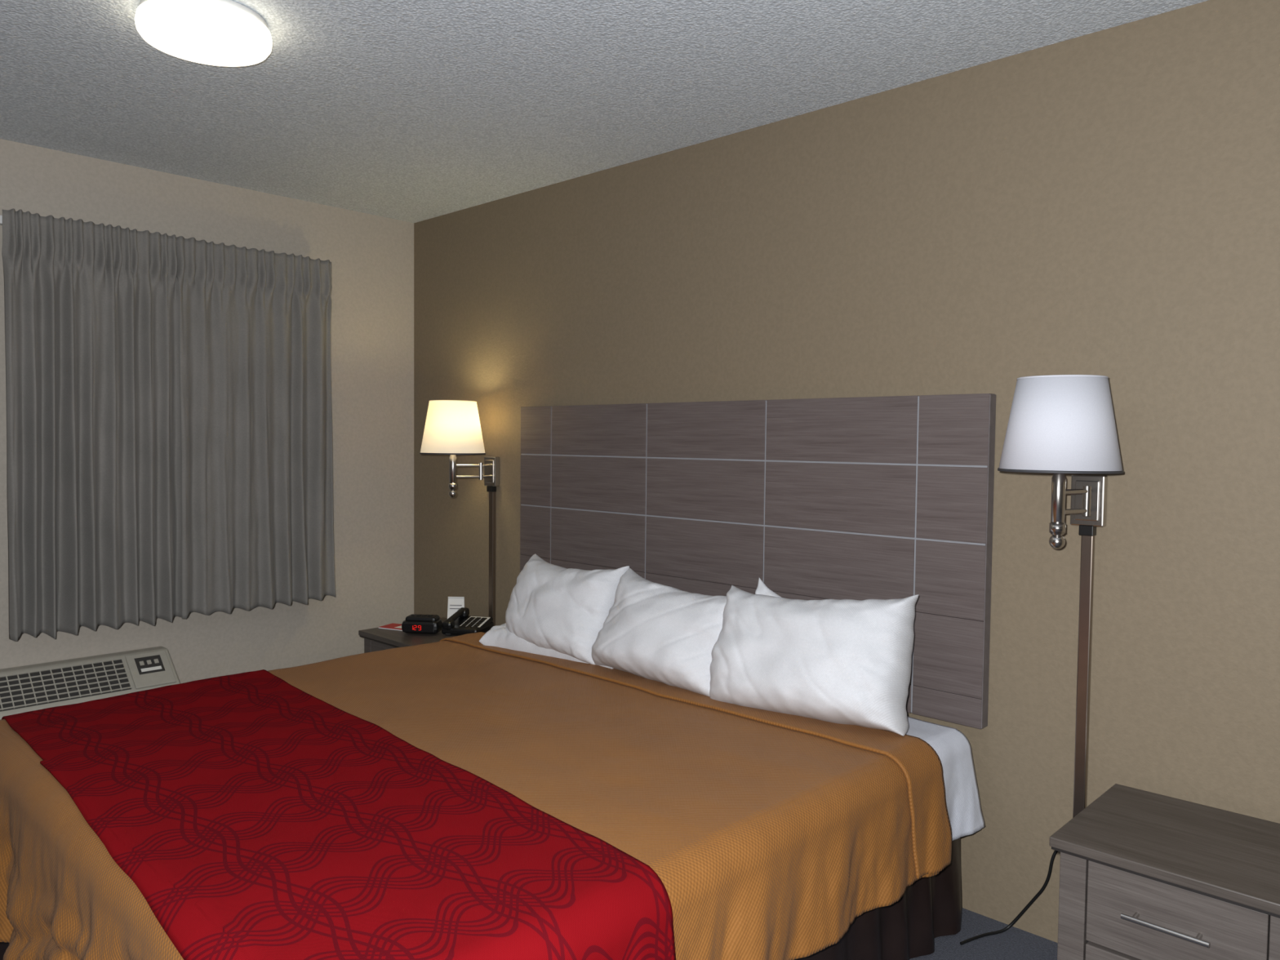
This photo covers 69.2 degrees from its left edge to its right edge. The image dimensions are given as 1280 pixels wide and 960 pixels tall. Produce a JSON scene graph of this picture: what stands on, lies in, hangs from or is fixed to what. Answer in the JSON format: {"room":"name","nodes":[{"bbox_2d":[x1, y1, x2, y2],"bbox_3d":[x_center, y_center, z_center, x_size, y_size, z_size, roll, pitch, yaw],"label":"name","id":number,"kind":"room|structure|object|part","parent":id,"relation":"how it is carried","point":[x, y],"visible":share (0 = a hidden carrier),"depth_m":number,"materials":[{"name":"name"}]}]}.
{"room":"hotel room","nodes":[
{"label":"hotel room","id":0,"kind":"room"},
{"bbox_2d":[0,138,413,683],"bbox_3d":[-2.666,-0.018,3.170,0.100,2.440,4.300,3,3,44],"label":"wall","id":1,"kind":"structure","parent":0,"point":[371,256],"depth_m":4.29,"materials":[{"name":"beige paint"}]},
{"bbox_2d":[0,208,335,640],"bbox_3d":[-1.878,-0.205,3.798,0.158,1.563,1.305,3,3,44],"label":"curtains","id":2,"kind":"object","parent":1,"relation":"attached to","point":[168,398],"visible":1,"depth_m":3.69,"materials":[{"name":"grey fabric"}]},
{"bbox_3d":[-2.069,-0.197,3.549,0.090,1.563,0.608,3,3,44],"label":"curtain panel","id":3,"kind":"part","parent":2,"relation":"part of","materials":[{"name":"grey fabric"}]},
{"bbox_3d":[-1.633,-0.214,3.997,0.077,1.553,0.679,3,3,44],"label":"curtain panel","id":4,"kind":"part","parent":2,"relation":"part of","materials":[{"name":"grey fabric"}]},
{"bbox_2d":[0,0,1208,222],"bbox_3d":[-0.595,-1.184,1.149,5.800,0.100,4.500,3,3,44],"label":"ceiling","id":5,"kind":"structure","parent":0,"point":[412,111],"depth_m":2.77,"materials":[{"name":"white paint"}]},
{"bbox_2d":[134,0,272,66],"bbox_3d":[-1.118,-1.150,2.385,0.320,0.081,0.320,3,3,44],"label":"ceiling light","id":6,"kind":"object","parent":5,"relation":"attached to","point":[217,33],"depth_m":2.31,"materials":[{"name":"white glass"}]},
{"bbox_2d":[413,0,1279,942],"bbox_3d":[0.914,0.034,2.790,5.800,2.440,0.100,3,3,44],"label":"wall","id":7,"kind":"structure","parent":0,"point":[1106,202],"depth_m":2.59,"materials":[{"name":"paint"}]},
{"bbox_2d":[419,400,499,626],"bbox_3d":[-0.813,0.163,4.140,0.287,1.025,0.342,3,3,44],"label":"sconce","id":8,"kind":"object","parent":7,"relation":"attached to","point":[452,428],"visible":1,"depth_m":4.03,"materials":[{"name":"white fabric"}]},
{"bbox_3d":[-0.828,-0.231,4.104,0.284,0.232,0.284,3,3,44],"label":"lamp shade","id":9,"kind":"part","parent":8,"relation":"part of","materials":[{"name":"white fabric"}]},
{"bbox_3d":[-0.829,-0.117,4.109,0.287,0.006,0.287,3,3,44],"label":"shade trim","id":10,"kind":"part","parent":8,"relation":"part of","materials":[{"name":"white fabric"}]},
{"bbox_3d":[-0.829,-0.084,4.110,0.033,0.290,0.033,3,3,44],"label":"lamp stem","id":11,"kind":"part","parent":8,"relation":"part of","materials":[{"name":"silver metal"}]},
{"bbox_3d":[-0.771,-0.014,4.133,0.124,0.013,0.013,0,3,-19],"label":"arm rod","id":12,"kind":"part","parent":8,"relation":"part of","materials":[{"name":"silver metal"}]},
{"bbox_3d":[-0.771,-0.064,4.131,0.124,0.013,0.013,0,3,-19],"label":"arm rod","id":13,"kind":"part","parent":8,"relation":"part of","materials":[{"name":"silver metal"}]},
{"bbox_3d":[-0.685,-0.039,4.210,0.060,0.105,0.006,3,3,44],"label":"plate","id":14,"kind":"part","parent":8,"relation":"part of","materials":[{"name":"silver metal"}]},
{"bbox_3d":[-0.675,-0.039,4.220,0.084,0.135,0.027,3,3,44],"label":"wall plate","id":15,"kind":"part","parent":8,"relation":"part of","materials":[{"name":"silver metal"}]},
{"bbox_2d":[520,393,995,728],"bbox_3d":[0.240,0.195,3.341,2.073,0.951,0.040,3,3,44],"label":"headboard","id":16,"kind":"object","parent":7,"relation":"attached to","point":[889,497],"visible":0.77,"depth_m":3.04,"materials":[{"name":"laminate"}]},
{"bbox_3d":[-0.449,0.440,3.990,0.199,0.221,0.013,3,3,44],"label":"laminate panel","id":17,"kind":"part","parent":16,"relation":"part of","materials":[{"name":"grey laminate"}]},
{"bbox_3d":[-0.444,0.001,3.972,0.199,0.214,0.013,3,3,44],"label":"laminate panel","id":18,"kind":"part","parent":16,"relation":"part of","materials":[{"name":"laminate"}]},
{"bbox_3d":[-0.447,0.221,3.981,0.199,0.215,0.013,3,3,44],"label":"laminate panel","id":19,"kind":"part","parent":16,"relation":"part of","materials":[{"name":"laminate"}]},
{"bbox_3d":[-0.442,-0.213,3.963,0.199,0.202,0.013,3,3,44],"label":"laminate panel","id":20,"kind":"part","parent":16,"relation":"part of","materials":[{"name":"brown laminate"}]},
{"bbox_3d":[-0.176,0.453,3.729,0.544,0.221,0.013,3,3,44],"label":"laminate panel","id":21,"kind":"part","parent":16,"relation":"part of","materials":[{"name":"laminate"}]},
{"bbox_3d":[-0.174,0.235,3.720,0.544,0.215,0.013,3,3,44],"label":"laminate panel","id":22,"kind":"part","parent":16,"relation":"part of","materials":[{"name":"laminate"}]},
{"bbox_3d":[-0.172,0.015,3.711,0.544,0.214,0.013,3,3,44],"label":"laminate panel","id":23,"kind":"part","parent":16,"relation":"part of","materials":[{"name":"laminate"}]},
{"bbox_3d":[-0.170,-0.199,3.702,0.544,0.202,0.013,3,3,44],"label":"laminate panel","id":24,"kind":"part","parent":16,"relation":"part of","materials":[{"name":"brown laminate"}]},
{"bbox_3d":[0.222,0.473,3.349,0.546,0.221,0.013,3,3,44],"label":"laminate panel","id":25,"kind":"part","parent":16,"relation":"part of","materials":[{"name":"laminate"}]},
{"bbox_3d":[0.224,0.255,3.339,0.546,0.215,0.013,3,3,44],"label":"laminate panel","id":26,"kind":"part","parent":16,"relation":"part of","materials":[{"name":"laminate"}]},
{"bbox_3d":[0.226,0.035,3.330,0.546,0.214,0.013,3,3,44],"label":"laminate panel","id":27,"kind":"part","parent":16,"relation":"part of","materials":[{"name":"laminate"}]},
{"bbox_3d":[0.228,-0.179,3.321,0.546,0.202,0.013,3,3,44],"label":"laminate panel","id":28,"kind":"part","parent":16,"relation":"part of","materials":[{"name":"brown laminate"}]},
{"bbox_3d":[0.623,0.275,2.958,0.546,0.215,0.013,3,3,44],"label":"laminate panel","id":29,"kind":"part","parent":16,"relation":"part of","materials":[{"name":"laminate"}]},
{"bbox_3d":[0.625,0.055,2.949,0.546,0.214,0.013,3,3,44],"label":"laminate panel","id":30,"kind":"part","parent":16,"relation":"part of","materials":[{"name":"laminate"}]},
{"bbox_3d":[0.627,-0.159,2.940,0.546,0.202,0.013,3,3,44],"label":"laminate panel","id":31,"kind":"part","parent":16,"relation":"part of","materials":[{"name":"brown laminate"}]},
{"bbox_3d":[0.620,0.493,2.967,0.546,0.221,0.013,3,3,44],"label":"laminate panel","id":32,"kind":"part","parent":16,"relation":"part of","materials":[{"name":"grey laminate"}]},
{"bbox_3d":[0.619,0.647,2.974,0.546,0.085,0.013,3,3,44],"label":"laminate panel","id":33,"kind":"part","parent":16,"relation":"part of","materials":[{"name":"grey laminate"}]},
{"bbox_3d":[0.896,0.661,2.708,0.211,0.085,0.013,3,3,44],"label":"laminate panel","id":34,"kind":"part","parent":16,"relation":"part of","materials":[{"name":"laminate"}]},
{"bbox_3d":[0.898,0.507,2.702,0.211,0.221,0.013,3,3,44],"label":"laminate panel","id":35,"kind":"part","parent":16,"relation":"part of","materials":[{"name":"laminate"}]},
{"bbox_3d":[0.900,0.288,2.692,0.211,0.215,0.013,3,3,44],"label":"laminate panel","id":36,"kind":"part","parent":16,"relation":"part of","materials":[{"name":"laminate"}]},
{"bbox_3d":[0.902,0.068,2.683,0.211,0.214,0.013,3,3,44],"label":"laminate panel","id":37,"kind":"part","parent":16,"relation":"part of","materials":[{"name":"laminate"}]},
{"bbox_3d":[0.904,-0.145,2.675,0.211,0.202,0.013,3,3,44],"label":"laminate panel","id":38,"kind":"part","parent":16,"relation":"part of","materials":[{"name":"brown laminate"}]},
{"bbox_2d":[960,374,1124,945],"bbox_3d":[1.030,0.505,2.422,0.420,1.529,0.395,3,3,44],"label":"sconce","id":39,"kind":"object","parent":7,"relation":"attached to","point":[1059,425],"depth_m":2.26,"materials":[{"name":"white fabric"}]},
{"bbox_3d":[1.022,1.109,2.545,0.296,0.312,0.085,1,2,4],"label":"lamp cord","id":40,"kind":"part","parent":39,"relation":"part of","materials":[{"name":"black plastic"}]},
{"bbox_3d":[1.046,0.010,2.316,0.033,0.290,0.033,3,3,44],"label":"lamp stem","id":41,"kind":"part","parent":39,"relation":"part of","materials":[{"name":"silver metal"}]},
{"bbox_3d":[1.048,-0.138,2.310,0.284,0.232,0.284,3,3,44],"label":"lamp shade","id":42,"kind":"part","parent":39,"relation":"part of","materials":[{"name":"white fabric"}]},
{"bbox_3d":[1.046,-0.024,2.314,0.287,0.006,0.287,3,3,44],"label":"shade trim","id":43,"kind":"part","parent":39,"relation":"part of","materials":[{"name":"white fabric"}]},
{"bbox_3d":[1.095,0.079,2.347,0.115,0.013,0.013,-1,3,-30],"label":"arm rod","id":44,"kind":"part","parent":39,"relation":"part of","materials":[{"name":"silver metal"}]},
{"bbox_3d":[1.095,0.029,2.345,0.115,0.013,0.013,-1,3,-30],"label":"arm rod","id":45,"kind":"part","parent":39,"relation":"part of","materials":[{"name":"silver metal"}]},
{"bbox_3d":[1.173,0.054,2.433,0.060,0.105,0.006,3,3,44],"label":"plate","id":46,"kind":"part","parent":39,"relation":"part of","materials":[{"name":"silver metal"}]},
{"bbox_3d":[1.183,0.054,2.443,0.084,0.135,0.027,3,3,44],"label":"wall plate","id":47,"kind":"part","parent":39,"relation":"part of","materials":[{"name":"silver metal"}]},
{"bbox_2d":[908,907,1057,959],"bbox_3d":[-0.621,1.354,1.254,5.800,0.100,4.500,3,3,44],"label":"floor","id":48,"kind":"structure","parent":0,"point":[1013,944],"depth_m":2.53,"materials":[{"name":"carpet"}]},
{"bbox_2d":[0,646,180,719],"bbox_3d":[-2.284,0.950,3.386,0.217,0.495,1.095,3,3,44],"label":"air conditioner","id":49,"kind":"object","parent":48,"relation":"on","point":[32,687],"visible":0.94,"depth_m":3.52,"materials":[{"name":"beige plastic"}]},
{"bbox_2d":[0,657,132,711],"bbox_3d":[-2.310,0.766,3.308,0.116,0.106,0.879,3,3,44],"label":"vent","id":50,"kind":"object","parent":49,"relation":"attached to","point":[40,687],"depth_m":3.47,"materials":[{"name":"beige plastic"}]},
{"bbox_3d":[-1.944,0.752,3.685,0.150,0.010,0.163,-2,45,-46],"label":"control lid","id":51,"kind":"part","parent":49,"relation":"part of","materials":[{"name":"beige plastic"}]},
{"bbox_2d":[358,617,490,653],"bbox_3d":[-0.943,0.929,4.167,0.480,0.500,0.470,3,3,44],"label":"nightstand","id":52,"kind":"object","parent":48,"relation":"on","point":[375,639],"visible":0.12,"depth_m":4.07,"materials":[{"name":"laminate"}]},
{"bbox_3d":[-1.073,0.806,4.025,0.328,0.178,0.020,3,3,44],"label":"drawer","id":53,"kind":"part","parent":52,"relation":"part of","materials":[{"name":"laminate"}]},
{"bbox_2d":[378,622,402,631],"bbox_3d":[-1.104,0.671,4.231,0.140,0.006,0.100,2,3,24],"label":"brochure","id":54,"kind":"object","parent":52,"relation":"on","point":[393,626],"visible":0.69,"depth_m":4.22,"materials":[{"name":"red paper"}]},
{"bbox_3d":[-1.139,0.668,4.246,0.065,0.002,0.100,2,3,24],"label":"panel","id":55,"kind":"part","parent":54,"relation":"part of","materials":[{"name":"red paper"}]},
{"bbox_2d":[401,613,442,634],"bbox_3d":[-0.967,0.638,4.112,0.170,0.078,0.100,1,2,6],"label":"alarm clock","id":56,"kind":"object","parent":52,"relation":"on","point":[414,623],"visible":1,"depth_m":4.08,"materials":[{"name":"black plastic"}]},
{"bbox_2d":[447,596,464,618],"bbox_3d":[-0.861,0.609,4.342,0.076,0.126,0.041,1,2,2],"label":"tent card","id":57,"kind":"object","parent":52,"relation":"on","point":[455,603],"visible":0.7,"depth_m":4.34,"materials":[{"name":"white paper"}]},
{"bbox_2d":[441,607,493,635],"bbox_3d":[-0.771,0.634,4.147,0.170,0.093,0.210,1,2,14],"label":"desk phone","id":58,"kind":"object","parent":52,"relation":"on","point":[460,623],"visible":0.99,"depth_m":4.12,"materials":[{"name":"black plastic"}]},
{"bbox_2d":[0,631,985,959],"bbox_3d":[-0.505,0.957,2.585,2.156,0.583,2.071,3,3,44],"label":"king bed","id":59,"kind":"object","parent":48,"relation":"on","point":[457,797],"visible":0.88,"depth_m":2.04,"materials":[{"name":"orange fabric"}]},
{"bbox_2d":[479,622,613,668],"bbox_3d":[-0.262,0.613,3.503,0.653,0.145,0.333,2,3,36],"label":"pillow","id":60,"kind":"object","parent":59,"relation":"on","point":[500,636],"visible":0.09,"depth_m":3.47,"materials":[{"name":"white fabric"}]},
{"bbox_2d":[505,553,629,664],"bbox_3d":[-0.290,0.483,3.483,0.301,0.365,0.560,-2,3,-42],"label":"pillow","id":61,"kind":"object","parent":59,"relation":"on","point":[564,611],"visible":0.81,"depth_m":3.34,"materials":[{"name":"white fabric"}]},
{"bbox_2d":[591,568,726,696],"bbox_3d":[0.100,0.516,3.088,0.332,0.375,0.576,-2,3,-43],"label":"pillow","id":62,"kind":"object","parent":59,"relation":"on","point":[668,635],"visible":0.89,"depth_m":2.98,"materials":[{"name":"white fabric"}]},
{"bbox_2d":[755,577,781,597],"bbox_3d":[0.516,0.541,2.877,0.145,0.418,0.519,-2,3,-44],"label":"pillow","id":63,"kind":"object","parent":59,"relation":"on","point":[762,588],"visible":0.02,"depth_m":3.03,"materials":[{"name":"white fabric"}]},
{"bbox_2d":[709,585,918,736],"bbox_3d":[0.491,0.518,2.725,0.645,0.413,0.344,2,3,37],"label":"pillow","id":64,"kind":"object","parent":59,"relation":"on","point":[843,661],"visible":0.99,"depth_m":2.57,"materials":[{"name":"white fabric"}]},
{"bbox_2d":[1048,783,1279,959],"bbox_3d":[1.224,1.039,2.046,0.480,0.500,0.470,3,3,44],"label":"nightstand","id":65,"kind":"object","parent":48,"relation":"on","point":[1144,875],"visible":1,"depth_m":1.97,"materials":[{"name":"laminate"}]},
{"bbox_3d":[1.092,1.106,1.912,0.328,0.185,0.020,3,3,44],"label":"drawer","id":66,"kind":"part","parent":65,"relation":"part of","materials":[{"name":"laminate"}]},
{"bbox_3d":[1.031,0.909,1.931,0.009,0.009,0.032,3,3,44],"label":"pull post","id":67,"kind":"part","parent":65,"relation":"part of","materials":[{"name":"silver metal"}]},
{"bbox_3d":[1.062,0.912,1.879,0.160,0.011,0.011,3,3,44],"label":"drawer pull","id":68,"kind":"part","parent":65,"relation":"part of","materials":[{"name":"silver metal"}]},
{"bbox_3d":[1.094,0.917,1.904,0.328,0.178,0.020,3,3,44],"label":"drawer","id":69,"kind":"part","parent":65,"relation":"part of","materials":[{"name":"laminate"}]},
{"bbox_3d":[1.115,0.914,1.851,0.009,0.009,0.032,3,3,44],"label":"pull post","id":70,"kind":"part","parent":65,"relation":"part of","materials":[{"name":"silver metal"}]}
]}

